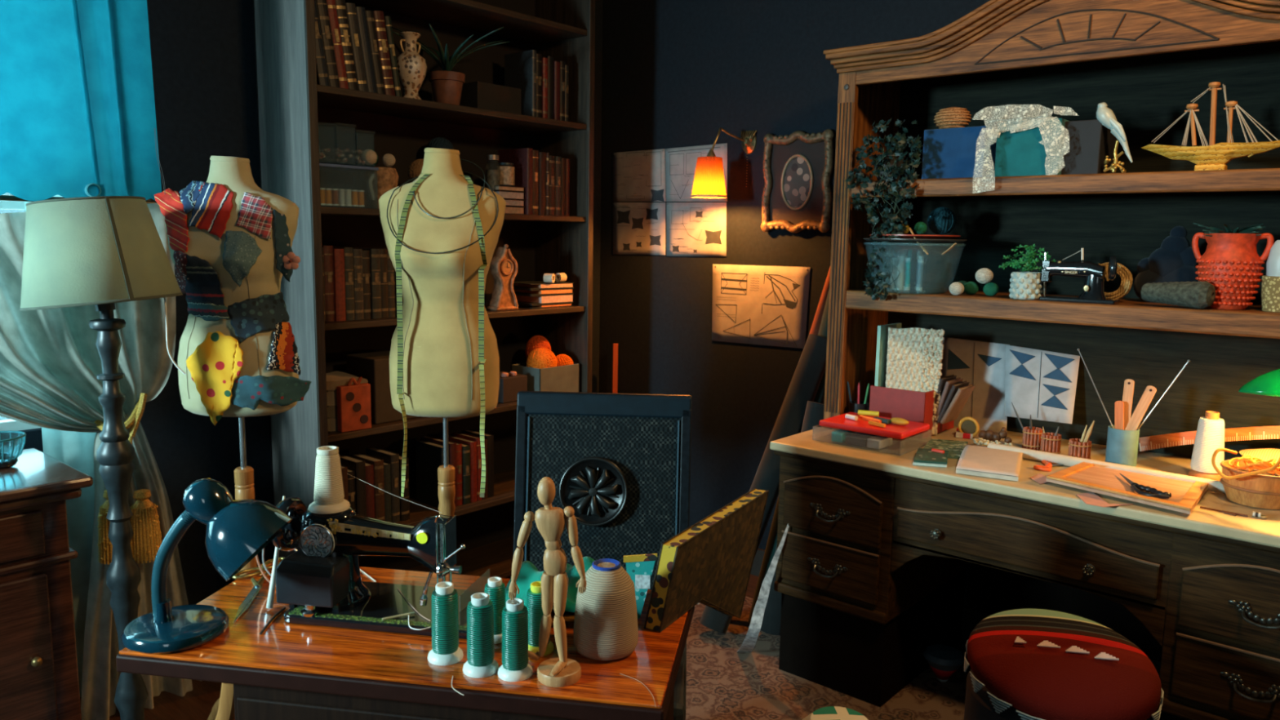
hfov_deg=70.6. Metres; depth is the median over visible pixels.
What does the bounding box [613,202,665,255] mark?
paper sheet
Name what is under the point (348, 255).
book
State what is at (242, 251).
scrap
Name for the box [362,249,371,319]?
book
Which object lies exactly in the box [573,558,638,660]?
cone
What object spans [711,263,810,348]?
paper sheet
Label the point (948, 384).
book
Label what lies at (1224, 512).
pencil
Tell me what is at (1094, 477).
board
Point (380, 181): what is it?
jug
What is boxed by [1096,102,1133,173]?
bird figurine
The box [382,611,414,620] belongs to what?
pin
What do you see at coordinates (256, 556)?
wire loop
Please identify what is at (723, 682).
rug
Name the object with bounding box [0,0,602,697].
wall
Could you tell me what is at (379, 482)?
book
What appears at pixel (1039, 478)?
pennant
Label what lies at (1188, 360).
needle
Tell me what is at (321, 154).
button
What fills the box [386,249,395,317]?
book
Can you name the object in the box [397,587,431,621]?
thread
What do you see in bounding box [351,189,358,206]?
thread spool
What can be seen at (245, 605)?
scissors
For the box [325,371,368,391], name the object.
folded cloth
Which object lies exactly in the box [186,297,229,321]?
scrap
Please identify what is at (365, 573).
pin
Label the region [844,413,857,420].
glue stick
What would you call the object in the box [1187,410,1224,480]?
thread cone
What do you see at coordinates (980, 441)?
trim
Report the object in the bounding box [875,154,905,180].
pot
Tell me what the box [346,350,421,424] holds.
bin
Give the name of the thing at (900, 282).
thread spool
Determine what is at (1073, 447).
cup
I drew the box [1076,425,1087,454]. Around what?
brush
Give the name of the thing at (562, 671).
mannequin
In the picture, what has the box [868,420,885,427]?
knife
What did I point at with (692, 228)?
paper sheet
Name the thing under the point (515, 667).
thread spool
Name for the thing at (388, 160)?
yarn ball
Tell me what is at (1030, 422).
tweezers
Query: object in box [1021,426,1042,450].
cup
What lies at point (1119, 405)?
wooden stick
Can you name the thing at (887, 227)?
trailing ivy
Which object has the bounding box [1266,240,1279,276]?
ceramic jug
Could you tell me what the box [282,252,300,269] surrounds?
fabric flower
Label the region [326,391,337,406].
folded cloth
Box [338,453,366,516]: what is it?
book
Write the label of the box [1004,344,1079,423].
drawing
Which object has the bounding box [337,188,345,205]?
thread spool
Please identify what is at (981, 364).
drawing
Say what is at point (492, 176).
jar
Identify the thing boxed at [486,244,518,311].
mantel clock
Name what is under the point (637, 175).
paper sheet
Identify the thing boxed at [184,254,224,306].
scrap
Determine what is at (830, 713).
checked pouffe
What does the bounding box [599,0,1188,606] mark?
wall
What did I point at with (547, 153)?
book
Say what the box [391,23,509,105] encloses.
potted plant
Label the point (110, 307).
socket
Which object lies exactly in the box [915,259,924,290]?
thread spool
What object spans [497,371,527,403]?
crate
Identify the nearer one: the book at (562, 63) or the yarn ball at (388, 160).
the yarn ball at (388, 160)
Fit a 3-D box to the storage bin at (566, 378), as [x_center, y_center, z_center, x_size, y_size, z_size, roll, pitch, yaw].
[-0.402,0.079,3.848,0.176,0.125,0.230,8,10,40]
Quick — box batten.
[612,343,617,393]
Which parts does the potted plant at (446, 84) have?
pot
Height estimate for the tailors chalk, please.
0.022 m
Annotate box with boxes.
[319,163,378,172]
[336,376,371,432]
[459,80,521,114]
[869,384,954,439]
[921,125,997,178]
[955,427,973,439]
[994,117,1068,177]
[1061,119,1118,174]
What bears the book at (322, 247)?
on the bookcase at (299, 117)
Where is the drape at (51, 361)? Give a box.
[0,203,201,719]
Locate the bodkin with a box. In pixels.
[266,496,284,608]
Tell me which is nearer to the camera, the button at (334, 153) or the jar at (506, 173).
the button at (334, 153)
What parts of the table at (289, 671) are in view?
door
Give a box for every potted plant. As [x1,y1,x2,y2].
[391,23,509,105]
[998,244,1056,299]
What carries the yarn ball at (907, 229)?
on the plate
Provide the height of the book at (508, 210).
0.030 m
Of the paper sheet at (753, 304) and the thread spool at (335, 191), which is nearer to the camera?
the thread spool at (335, 191)
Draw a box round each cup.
[848,400,868,413]
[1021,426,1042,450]
[1039,432,1062,453]
[1067,438,1092,459]
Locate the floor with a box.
[80,573,1164,719]
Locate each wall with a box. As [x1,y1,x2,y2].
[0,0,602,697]
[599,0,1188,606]
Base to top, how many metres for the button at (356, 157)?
0.050 m
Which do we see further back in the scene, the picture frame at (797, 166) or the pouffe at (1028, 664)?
the picture frame at (797, 166)
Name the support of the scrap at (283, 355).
on the dress form at (234, 173)
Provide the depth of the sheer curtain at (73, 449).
2.67 m
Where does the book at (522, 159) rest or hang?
on the bookcase at (299, 117)
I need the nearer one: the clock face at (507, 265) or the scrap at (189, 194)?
the scrap at (189, 194)
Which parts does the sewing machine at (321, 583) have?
plate, arm, plate, plate, take lever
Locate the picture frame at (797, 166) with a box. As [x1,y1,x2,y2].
[760,128,833,233]
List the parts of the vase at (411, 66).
handle, handle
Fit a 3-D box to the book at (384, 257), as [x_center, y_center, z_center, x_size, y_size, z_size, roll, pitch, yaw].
[-0.945,-0.273,3.190,0.157,0.240,0.031,8,10,40]
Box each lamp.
[19,195,186,719]
[120,477,292,654]
[690,127,756,198]
[1238,368,1279,396]
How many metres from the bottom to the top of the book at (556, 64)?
0.235 m
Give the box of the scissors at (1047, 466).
[1033,459,1063,471]
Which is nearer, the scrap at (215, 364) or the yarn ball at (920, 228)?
the scrap at (215, 364)
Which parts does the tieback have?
cord, cord, cord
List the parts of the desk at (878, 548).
drawer pull, drawer pull, drawer, drawer, fluted post, cornice moulding, cornice moulding, card edge, knob, moulding, drawer, apron panel, cornice moulding, cornice moulding, cornice moulding, modesty panel, knob, drawer, drawer, drawer pull, drawer pull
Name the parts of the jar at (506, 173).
lid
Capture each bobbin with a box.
[501,372,508,377]
[509,371,516,376]
[1252,511,1267,518]
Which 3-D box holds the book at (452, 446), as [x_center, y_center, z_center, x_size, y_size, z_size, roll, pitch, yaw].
[-0.781,0.432,3.510,0.189,0.250,0.030,8,10,40]
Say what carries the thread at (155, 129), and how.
attached to the dress form at (234, 173)
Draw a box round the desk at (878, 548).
[769,0,1279,719]
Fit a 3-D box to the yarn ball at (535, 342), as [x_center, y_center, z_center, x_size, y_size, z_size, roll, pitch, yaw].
[-0.436,-0.036,3.870,0.111,0.139,0.107,5,9,28]
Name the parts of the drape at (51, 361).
swept panel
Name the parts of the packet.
white panel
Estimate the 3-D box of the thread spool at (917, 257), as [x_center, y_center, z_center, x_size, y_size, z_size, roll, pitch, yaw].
[0.920,-0.287,2.974,0.024,0.110,0.024,8,10,40]
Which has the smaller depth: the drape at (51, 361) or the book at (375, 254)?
the drape at (51, 361)
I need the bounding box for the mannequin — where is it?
[508,476,586,687]
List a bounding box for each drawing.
[940,337,1009,432]
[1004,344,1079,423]
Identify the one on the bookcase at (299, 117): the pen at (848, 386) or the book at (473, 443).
the book at (473, 443)
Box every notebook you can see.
[874,322,901,386]
[955,444,1022,481]
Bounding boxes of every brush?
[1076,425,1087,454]
[1080,420,1094,455]
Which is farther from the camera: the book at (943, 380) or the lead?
the book at (943, 380)
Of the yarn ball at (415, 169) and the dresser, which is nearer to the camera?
the dresser
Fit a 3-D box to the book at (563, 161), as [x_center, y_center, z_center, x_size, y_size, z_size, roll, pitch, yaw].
[-0.383,-0.724,3.799,0.185,0.235,0.030,8,10,40]
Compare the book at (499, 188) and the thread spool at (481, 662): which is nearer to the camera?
the thread spool at (481, 662)
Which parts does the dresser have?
drawer, door, knob, moulding, moulding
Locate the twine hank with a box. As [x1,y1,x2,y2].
[1097,262,1133,299]
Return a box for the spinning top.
[923,644,964,682]
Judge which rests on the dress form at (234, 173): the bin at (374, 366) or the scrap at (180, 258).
the scrap at (180, 258)
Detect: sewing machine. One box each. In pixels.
[271,497,467,639]
[1039,248,1119,304]
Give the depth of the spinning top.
2.96 m
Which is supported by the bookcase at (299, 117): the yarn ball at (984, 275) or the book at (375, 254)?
the book at (375, 254)
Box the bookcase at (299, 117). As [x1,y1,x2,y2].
[253,0,595,577]
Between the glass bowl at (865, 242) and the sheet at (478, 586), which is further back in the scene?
the glass bowl at (865, 242)
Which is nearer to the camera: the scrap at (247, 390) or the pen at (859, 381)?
the scrap at (247, 390)
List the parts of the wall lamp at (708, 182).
lamp shade, arm, wall plate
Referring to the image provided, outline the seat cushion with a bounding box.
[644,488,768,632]
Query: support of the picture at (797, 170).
attached to the picture frame at (797, 166)
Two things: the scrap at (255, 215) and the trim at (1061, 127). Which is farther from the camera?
the trim at (1061, 127)
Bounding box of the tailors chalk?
[889,417,908,425]
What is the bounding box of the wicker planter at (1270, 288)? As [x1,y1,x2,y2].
[1261,275,1279,312]
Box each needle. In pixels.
[1076,348,1114,428]
[1137,359,1190,430]
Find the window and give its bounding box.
[0,200,41,431]
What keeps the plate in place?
on the glass bowl at (865, 242)
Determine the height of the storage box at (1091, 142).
0.155 m
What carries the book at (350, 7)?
on the bookcase at (299, 117)
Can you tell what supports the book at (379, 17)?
on the bookcase at (299, 117)
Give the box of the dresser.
[0,448,93,719]
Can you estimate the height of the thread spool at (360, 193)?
0.055 m
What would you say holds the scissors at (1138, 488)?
on the board
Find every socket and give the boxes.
[94,302,115,311]
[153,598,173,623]
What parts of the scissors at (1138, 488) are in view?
blade, handle, handle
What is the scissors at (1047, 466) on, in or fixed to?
on the desk at (878, 548)
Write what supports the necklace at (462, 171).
hanging from the dress form at (441, 378)
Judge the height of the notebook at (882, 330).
0.358 m
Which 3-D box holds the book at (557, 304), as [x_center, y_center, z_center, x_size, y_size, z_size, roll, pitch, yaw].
[-0.430,-0.234,3.800,0.180,0.014,0.229,8,10,40]
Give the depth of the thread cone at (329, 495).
1.63 m
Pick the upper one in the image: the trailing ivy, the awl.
the trailing ivy
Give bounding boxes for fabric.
[505,556,595,612]
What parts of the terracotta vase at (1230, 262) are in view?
handle, pot, handle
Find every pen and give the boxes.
[847,381,852,403]
[857,382,859,404]
[858,381,860,404]
[863,383,869,404]
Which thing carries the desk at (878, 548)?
on the rug
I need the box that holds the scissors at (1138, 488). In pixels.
[1120,473,1171,498]
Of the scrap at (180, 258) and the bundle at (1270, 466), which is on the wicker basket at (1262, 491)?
the bundle at (1270, 466)
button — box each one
[319,148,330,159]
[322,147,352,162]
[346,149,364,164]
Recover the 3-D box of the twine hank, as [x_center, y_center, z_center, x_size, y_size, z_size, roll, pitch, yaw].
[1.372,-0.229,2.637,0.113,0.112,0.046,8,10,40]
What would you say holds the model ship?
on the desk at (878, 548)
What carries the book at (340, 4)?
on the bookcase at (299, 117)
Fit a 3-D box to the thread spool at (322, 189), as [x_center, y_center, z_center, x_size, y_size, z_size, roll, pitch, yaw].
[-1.037,-0.532,2.942,0.022,0.055,0.022,8,10,40]
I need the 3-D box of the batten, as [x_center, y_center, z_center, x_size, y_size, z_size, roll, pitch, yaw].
[-0.123,0.392,4.330,0.024,0.949,0.016,1,8,0]
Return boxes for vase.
[395,31,426,99]
[1191,222,1274,310]
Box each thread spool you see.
[320,187,325,204]
[324,188,332,205]
[331,188,338,205]
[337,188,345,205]
[345,189,351,206]
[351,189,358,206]
[357,190,364,206]
[427,581,463,665]
[462,592,498,678]
[484,576,505,644]
[497,598,533,681]
[526,581,554,656]
[889,257,897,289]
[896,255,905,289]
[901,255,907,288]
[904,257,911,289]
[914,256,924,289]
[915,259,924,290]
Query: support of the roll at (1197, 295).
on the desk at (878, 548)
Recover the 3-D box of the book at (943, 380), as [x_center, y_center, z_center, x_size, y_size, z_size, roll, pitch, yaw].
[1.028,0.129,3.065,0.038,0.150,0.120,8,10,40]
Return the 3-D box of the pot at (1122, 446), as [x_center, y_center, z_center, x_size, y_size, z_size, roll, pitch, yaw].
[1.405,0.257,2.632,0.081,0.122,0.081,8,10,40]
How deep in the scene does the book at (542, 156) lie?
3.65 m
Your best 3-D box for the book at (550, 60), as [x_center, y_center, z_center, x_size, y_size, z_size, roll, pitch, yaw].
[-0.425,-1.099,3.688,0.181,0.250,0.034,8,10,40]
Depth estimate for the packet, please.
1.63 m
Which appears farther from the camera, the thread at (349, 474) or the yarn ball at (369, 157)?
the yarn ball at (369, 157)
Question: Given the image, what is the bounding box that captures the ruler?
[1138,426,1279,451]
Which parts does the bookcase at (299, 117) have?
panel, shelf, shelf, shelf, shelf, shelf, shelf, shelf, panel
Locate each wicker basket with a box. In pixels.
[933,106,971,128]
[1219,459,1279,509]
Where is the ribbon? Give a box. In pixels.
[737,523,789,652]
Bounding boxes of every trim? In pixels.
[973,104,1056,193]
[973,437,1015,446]
[1036,106,1079,175]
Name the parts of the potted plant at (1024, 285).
pot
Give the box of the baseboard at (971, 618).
[750,548,1160,675]
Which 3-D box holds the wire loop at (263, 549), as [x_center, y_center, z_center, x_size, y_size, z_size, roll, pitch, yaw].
[-0.692,0.384,1.740,0.072,0.077,0.004,1,8,0]
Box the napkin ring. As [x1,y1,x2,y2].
[0,453,17,469]
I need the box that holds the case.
[819,412,929,449]
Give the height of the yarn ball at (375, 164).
0.065 m
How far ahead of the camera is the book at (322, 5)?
2.89 m
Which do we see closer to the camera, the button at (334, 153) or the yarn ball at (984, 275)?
the yarn ball at (984, 275)
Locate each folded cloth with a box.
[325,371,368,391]
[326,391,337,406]
[327,405,337,417]
[327,417,337,431]
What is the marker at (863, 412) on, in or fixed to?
on the case
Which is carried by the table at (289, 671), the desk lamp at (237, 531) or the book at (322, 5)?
the desk lamp at (237, 531)
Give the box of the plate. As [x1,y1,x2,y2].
[863,234,967,242]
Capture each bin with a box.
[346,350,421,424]
[511,362,579,391]
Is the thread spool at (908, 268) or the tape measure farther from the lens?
the thread spool at (908, 268)
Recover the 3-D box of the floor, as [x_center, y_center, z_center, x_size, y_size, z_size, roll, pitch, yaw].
[-0.072,1.326,1.225,4.630,0.060,4.900,8,10,40]
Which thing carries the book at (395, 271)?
on the bookcase at (299, 117)
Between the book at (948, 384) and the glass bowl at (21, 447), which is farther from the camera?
the book at (948, 384)
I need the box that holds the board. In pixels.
[1046,462,1208,514]
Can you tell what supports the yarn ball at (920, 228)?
on the plate
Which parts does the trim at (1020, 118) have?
panel, panel, panel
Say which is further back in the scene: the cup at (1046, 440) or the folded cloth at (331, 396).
the folded cloth at (331, 396)
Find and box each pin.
[360,568,376,582]
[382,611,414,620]
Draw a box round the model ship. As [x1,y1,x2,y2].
[1141,81,1279,170]
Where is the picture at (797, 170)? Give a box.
[783,156,810,207]
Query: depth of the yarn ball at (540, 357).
3.74 m
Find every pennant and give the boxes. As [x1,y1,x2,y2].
[1030,473,1049,484]
[1075,492,1134,507]
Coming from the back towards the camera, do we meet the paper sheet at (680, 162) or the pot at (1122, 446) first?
the paper sheet at (680, 162)
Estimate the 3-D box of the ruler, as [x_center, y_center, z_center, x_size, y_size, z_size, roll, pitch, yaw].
[1.691,0.229,2.630,0.422,0.144,0.004,8,10,40]
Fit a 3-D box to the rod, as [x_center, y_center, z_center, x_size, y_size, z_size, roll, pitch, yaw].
[-2.085,-0.388,2.042,0.188,0.020,1.800,8,10,40]
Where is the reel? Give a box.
[931,448,944,453]
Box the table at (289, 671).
[115,559,694,719]
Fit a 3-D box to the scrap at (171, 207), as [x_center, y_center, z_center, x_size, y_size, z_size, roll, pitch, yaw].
[-1.154,-0.349,2.241,0.045,0.160,0.219,-5,10,-39]
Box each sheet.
[459,568,489,611]
[613,148,665,201]
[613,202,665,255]
[665,142,727,201]
[666,202,726,257]
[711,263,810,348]
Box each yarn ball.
[359,149,378,167]
[360,149,377,164]
[382,153,395,166]
[407,159,423,182]
[426,137,453,149]
[524,335,551,358]
[526,347,557,368]
[555,354,573,366]
[899,225,909,233]
[914,222,927,234]
[927,207,956,235]
[948,281,964,295]
[957,280,966,293]
[964,281,978,294]
[975,267,993,284]
[982,282,999,296]
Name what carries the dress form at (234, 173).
on the floor
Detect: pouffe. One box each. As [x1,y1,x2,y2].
[802,706,867,719]
[963,608,1164,719]
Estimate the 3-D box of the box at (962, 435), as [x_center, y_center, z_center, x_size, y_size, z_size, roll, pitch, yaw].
[1.097,0.248,3.054,0.054,0.016,0.086,4,8,21]
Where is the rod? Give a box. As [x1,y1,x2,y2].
[0,195,155,203]
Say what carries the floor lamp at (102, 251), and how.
on the floor
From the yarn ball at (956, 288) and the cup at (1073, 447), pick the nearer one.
the cup at (1073, 447)
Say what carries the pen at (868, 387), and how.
in the pen cup at (854, 406)
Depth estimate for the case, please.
2.87 m
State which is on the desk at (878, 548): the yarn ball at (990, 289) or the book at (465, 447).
the yarn ball at (990, 289)
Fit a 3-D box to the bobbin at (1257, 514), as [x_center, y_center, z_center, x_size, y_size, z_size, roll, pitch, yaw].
[1.500,0.375,2.184,0.030,0.012,0.015,8,10,40]
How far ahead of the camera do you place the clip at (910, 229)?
2.83 m
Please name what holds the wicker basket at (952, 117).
on the storage box at (948, 153)
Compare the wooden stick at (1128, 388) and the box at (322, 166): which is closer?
the wooden stick at (1128, 388)
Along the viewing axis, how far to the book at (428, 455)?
3.48 m
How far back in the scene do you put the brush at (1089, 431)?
2.70 m
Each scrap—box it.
[154,188,189,253]
[173,250,189,293]
[178,180,207,213]
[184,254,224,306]
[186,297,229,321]
[186,331,244,426]
[188,182,233,238]
[222,230,262,287]
[227,292,288,342]
[231,375,311,409]
[236,192,272,239]
[266,321,301,374]
[272,208,293,281]
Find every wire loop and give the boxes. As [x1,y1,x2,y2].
[255,554,275,586]
[262,547,297,575]
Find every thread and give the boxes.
[154,128,165,194]
[349,474,440,512]
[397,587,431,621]
[408,614,430,630]
[451,675,464,695]
[619,673,656,707]
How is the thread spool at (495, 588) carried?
on the table at (289, 671)
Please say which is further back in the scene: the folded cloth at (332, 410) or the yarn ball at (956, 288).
the folded cloth at (332, 410)
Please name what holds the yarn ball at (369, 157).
in the clear box
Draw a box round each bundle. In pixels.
[1133,226,1199,302]
[1211,448,1279,479]
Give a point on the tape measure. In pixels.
(403, 216)
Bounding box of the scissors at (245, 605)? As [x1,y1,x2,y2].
[231,556,285,623]
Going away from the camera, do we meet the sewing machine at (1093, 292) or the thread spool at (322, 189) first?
the sewing machine at (1093, 292)
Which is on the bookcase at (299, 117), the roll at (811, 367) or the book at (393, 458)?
the book at (393, 458)
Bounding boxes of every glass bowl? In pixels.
[0,431,26,463]
[863,241,965,246]
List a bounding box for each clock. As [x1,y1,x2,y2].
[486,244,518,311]
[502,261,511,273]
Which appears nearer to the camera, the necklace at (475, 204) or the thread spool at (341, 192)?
the necklace at (475, 204)
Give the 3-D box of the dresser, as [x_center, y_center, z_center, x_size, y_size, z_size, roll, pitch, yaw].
[-1.905,0.735,2.011,0.445,0.840,1.145,8,10,40]
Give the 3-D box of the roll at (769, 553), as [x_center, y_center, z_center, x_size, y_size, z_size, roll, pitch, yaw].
[0.619,0.283,3.401,0.471,1.422,0.080,-4,9,-33]
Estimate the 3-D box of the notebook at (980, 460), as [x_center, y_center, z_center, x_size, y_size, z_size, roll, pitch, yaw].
[1.042,0.294,2.682,0.167,0.023,0.375,5,9,25]
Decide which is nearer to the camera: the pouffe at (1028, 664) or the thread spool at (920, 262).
the pouffe at (1028, 664)
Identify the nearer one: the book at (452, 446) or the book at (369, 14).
the book at (369, 14)
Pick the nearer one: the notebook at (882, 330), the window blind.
the window blind
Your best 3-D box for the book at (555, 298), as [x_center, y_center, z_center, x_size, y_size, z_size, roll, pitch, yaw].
[-0.426,-0.261,3.800,0.180,0.036,0.234,8,10,42]
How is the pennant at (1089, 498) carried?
on the desk at (878, 548)
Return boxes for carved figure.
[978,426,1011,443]
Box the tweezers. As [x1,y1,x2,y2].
[1029,414,1032,431]
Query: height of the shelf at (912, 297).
0.022 m
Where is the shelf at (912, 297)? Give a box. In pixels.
[848,285,1279,314]
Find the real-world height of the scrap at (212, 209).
0.139 m
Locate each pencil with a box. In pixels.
[1200,506,1248,516]
[1223,511,1236,515]
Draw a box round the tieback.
[94,392,161,564]
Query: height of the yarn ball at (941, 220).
0.091 m
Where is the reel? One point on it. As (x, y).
(932, 450)
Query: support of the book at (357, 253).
on the bookcase at (299, 117)
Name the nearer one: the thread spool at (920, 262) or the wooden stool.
the wooden stool
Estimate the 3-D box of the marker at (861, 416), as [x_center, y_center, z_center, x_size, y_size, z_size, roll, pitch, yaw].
[0.749,0.192,2.937,0.012,0.012,0.090,-3,9,-29]
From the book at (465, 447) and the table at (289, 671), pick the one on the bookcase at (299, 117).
the book at (465, 447)
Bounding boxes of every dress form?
[164,155,298,719]
[378,147,506,573]
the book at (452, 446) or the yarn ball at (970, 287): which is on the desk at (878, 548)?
the yarn ball at (970, 287)
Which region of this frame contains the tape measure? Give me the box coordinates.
[395,173,487,497]
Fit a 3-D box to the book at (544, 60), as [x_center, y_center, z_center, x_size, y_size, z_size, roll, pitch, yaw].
[-0.439,-1.090,3.660,0.172,0.240,0.027,8,10,40]
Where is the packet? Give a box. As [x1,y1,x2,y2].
[623,553,657,618]
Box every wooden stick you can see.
[1115,400,1124,430]
[1122,378,1134,430]
[1124,385,1156,430]
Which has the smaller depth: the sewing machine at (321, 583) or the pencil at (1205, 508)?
the sewing machine at (321, 583)
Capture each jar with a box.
[485,154,499,191]
[496,162,514,185]
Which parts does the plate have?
plate, plate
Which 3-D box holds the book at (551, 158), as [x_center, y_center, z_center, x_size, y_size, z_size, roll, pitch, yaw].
[-0.420,-0.720,3.742,0.172,0.240,0.037,8,10,40]
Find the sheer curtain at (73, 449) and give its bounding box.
[24,195,96,697]
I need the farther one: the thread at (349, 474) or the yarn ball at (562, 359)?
the yarn ball at (562, 359)
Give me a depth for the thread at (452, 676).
1.38 m
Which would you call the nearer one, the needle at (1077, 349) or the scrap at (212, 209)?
the scrap at (212, 209)
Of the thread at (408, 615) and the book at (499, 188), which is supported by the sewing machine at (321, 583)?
the thread at (408, 615)
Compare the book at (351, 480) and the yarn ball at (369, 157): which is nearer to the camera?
the yarn ball at (369, 157)
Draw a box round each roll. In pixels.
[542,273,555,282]
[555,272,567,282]
[699,333,826,633]
[730,267,830,621]
[747,289,829,622]
[760,400,824,635]
[958,417,979,437]
[987,442,1225,493]
[1141,280,1215,309]
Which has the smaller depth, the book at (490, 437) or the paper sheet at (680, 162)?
the book at (490, 437)
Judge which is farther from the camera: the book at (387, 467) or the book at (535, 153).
the book at (535, 153)
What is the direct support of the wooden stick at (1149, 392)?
in the pot at (1122, 446)
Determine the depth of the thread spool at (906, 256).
2.99 m
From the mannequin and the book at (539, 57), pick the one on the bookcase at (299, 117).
the book at (539, 57)
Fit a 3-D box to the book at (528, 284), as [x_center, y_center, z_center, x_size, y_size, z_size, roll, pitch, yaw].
[-0.424,-0.316,3.795,0.229,0.022,0.180,-7,11,-44]
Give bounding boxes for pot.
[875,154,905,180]
[1105,424,1139,466]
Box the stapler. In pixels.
[873,417,891,424]
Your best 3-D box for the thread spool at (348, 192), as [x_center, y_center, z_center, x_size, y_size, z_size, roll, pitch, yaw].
[-0.974,-0.541,3.014,0.022,0.055,0.022,8,10,40]
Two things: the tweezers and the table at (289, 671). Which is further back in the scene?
the tweezers
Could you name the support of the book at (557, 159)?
on the bookcase at (299, 117)
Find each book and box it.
[314,0,329,85]
[315,0,340,87]
[321,245,335,321]
[322,247,325,321]
[326,0,348,88]
[333,246,355,320]
[333,248,346,321]
[334,0,358,90]
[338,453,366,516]
[340,464,348,501]
[345,3,368,91]
[347,468,355,511]
[349,452,385,520]
[352,248,364,319]
[355,6,377,93]
[355,248,382,319]
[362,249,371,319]
[364,10,385,94]
[364,462,374,518]
[365,446,399,522]
[372,248,388,318]
[373,10,395,95]
[383,16,401,97]
[383,461,391,522]
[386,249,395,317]
[395,271,403,317]
[399,454,409,520]
[415,439,443,507]
[420,435,457,506]
[434,436,462,506]
[442,434,476,502]
[448,439,471,504]
[452,431,481,500]
[458,431,487,499]
[462,429,493,497]
[481,185,524,191]
[494,190,524,199]
[497,147,533,214]
[504,49,536,116]
[504,199,524,206]
[504,206,524,214]
[513,280,573,288]
[513,288,573,295]
[515,293,573,304]
[518,302,572,308]
[533,150,538,214]
[536,53,542,117]
[538,151,546,215]
[542,56,553,119]
[542,57,547,118]
[546,152,548,215]
[548,155,555,215]
[553,61,559,119]
[555,155,560,215]
[558,61,564,120]
[560,158,566,216]
[564,65,568,121]
[565,158,569,216]
[933,374,956,414]
[933,377,963,422]
[936,381,969,422]
[940,384,975,423]
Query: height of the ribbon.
0.550 m
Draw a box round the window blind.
[0,0,161,201]
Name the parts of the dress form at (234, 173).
leg, post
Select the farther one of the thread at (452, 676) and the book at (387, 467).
the book at (387, 467)
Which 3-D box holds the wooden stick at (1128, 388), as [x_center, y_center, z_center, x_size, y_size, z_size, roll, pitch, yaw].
[1.413,0.139,2.624,0.026,0.168,0.005,9,11,40]
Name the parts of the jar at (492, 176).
lid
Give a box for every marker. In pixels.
[857,409,879,416]
[859,414,881,422]
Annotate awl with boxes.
[1011,402,1023,430]
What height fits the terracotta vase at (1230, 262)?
0.228 m
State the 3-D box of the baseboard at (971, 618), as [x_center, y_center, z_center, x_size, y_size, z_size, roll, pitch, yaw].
[1.530,1.013,3.044,4.630,0.120,0.015,8,10,40]
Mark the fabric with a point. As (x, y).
(528, 574)
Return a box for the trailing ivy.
[844,118,923,300]
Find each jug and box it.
[365,166,398,208]
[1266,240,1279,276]
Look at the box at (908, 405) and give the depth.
3.03 m
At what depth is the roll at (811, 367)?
3.33 m
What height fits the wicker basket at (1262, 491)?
0.090 m
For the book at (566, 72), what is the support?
on the bookcase at (299, 117)
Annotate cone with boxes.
[308,445,350,514]
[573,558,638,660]
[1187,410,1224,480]
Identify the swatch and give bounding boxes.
[885,327,944,435]
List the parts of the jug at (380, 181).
handle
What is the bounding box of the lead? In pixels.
[259,607,285,635]
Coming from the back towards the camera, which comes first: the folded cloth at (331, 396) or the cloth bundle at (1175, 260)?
the folded cloth at (331, 396)
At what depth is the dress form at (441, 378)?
2.39 m
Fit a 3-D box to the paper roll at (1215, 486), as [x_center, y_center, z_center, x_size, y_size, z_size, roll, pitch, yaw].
[1.322,0.306,2.600,0.639,0.031,0.031,8,11,43]
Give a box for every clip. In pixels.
[908,227,928,254]
[941,242,956,254]
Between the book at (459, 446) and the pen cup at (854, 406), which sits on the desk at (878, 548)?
the pen cup at (854, 406)
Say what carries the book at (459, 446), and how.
on the bookcase at (299, 117)
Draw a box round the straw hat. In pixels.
[1239,448,1279,462]
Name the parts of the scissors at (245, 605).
blade, blade, handle, handle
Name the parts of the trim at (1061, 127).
lace panel, lace panel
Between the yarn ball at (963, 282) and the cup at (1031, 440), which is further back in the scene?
the yarn ball at (963, 282)
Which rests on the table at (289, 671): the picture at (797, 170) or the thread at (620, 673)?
the thread at (620, 673)
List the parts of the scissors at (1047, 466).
handle, handle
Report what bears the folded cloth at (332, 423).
on the bookcase at (299, 117)
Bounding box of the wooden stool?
[214,682,234,719]
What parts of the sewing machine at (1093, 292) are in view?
arm, plate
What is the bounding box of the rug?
[685,595,970,719]
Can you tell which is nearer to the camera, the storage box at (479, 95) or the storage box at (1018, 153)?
the storage box at (1018, 153)
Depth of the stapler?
2.90 m

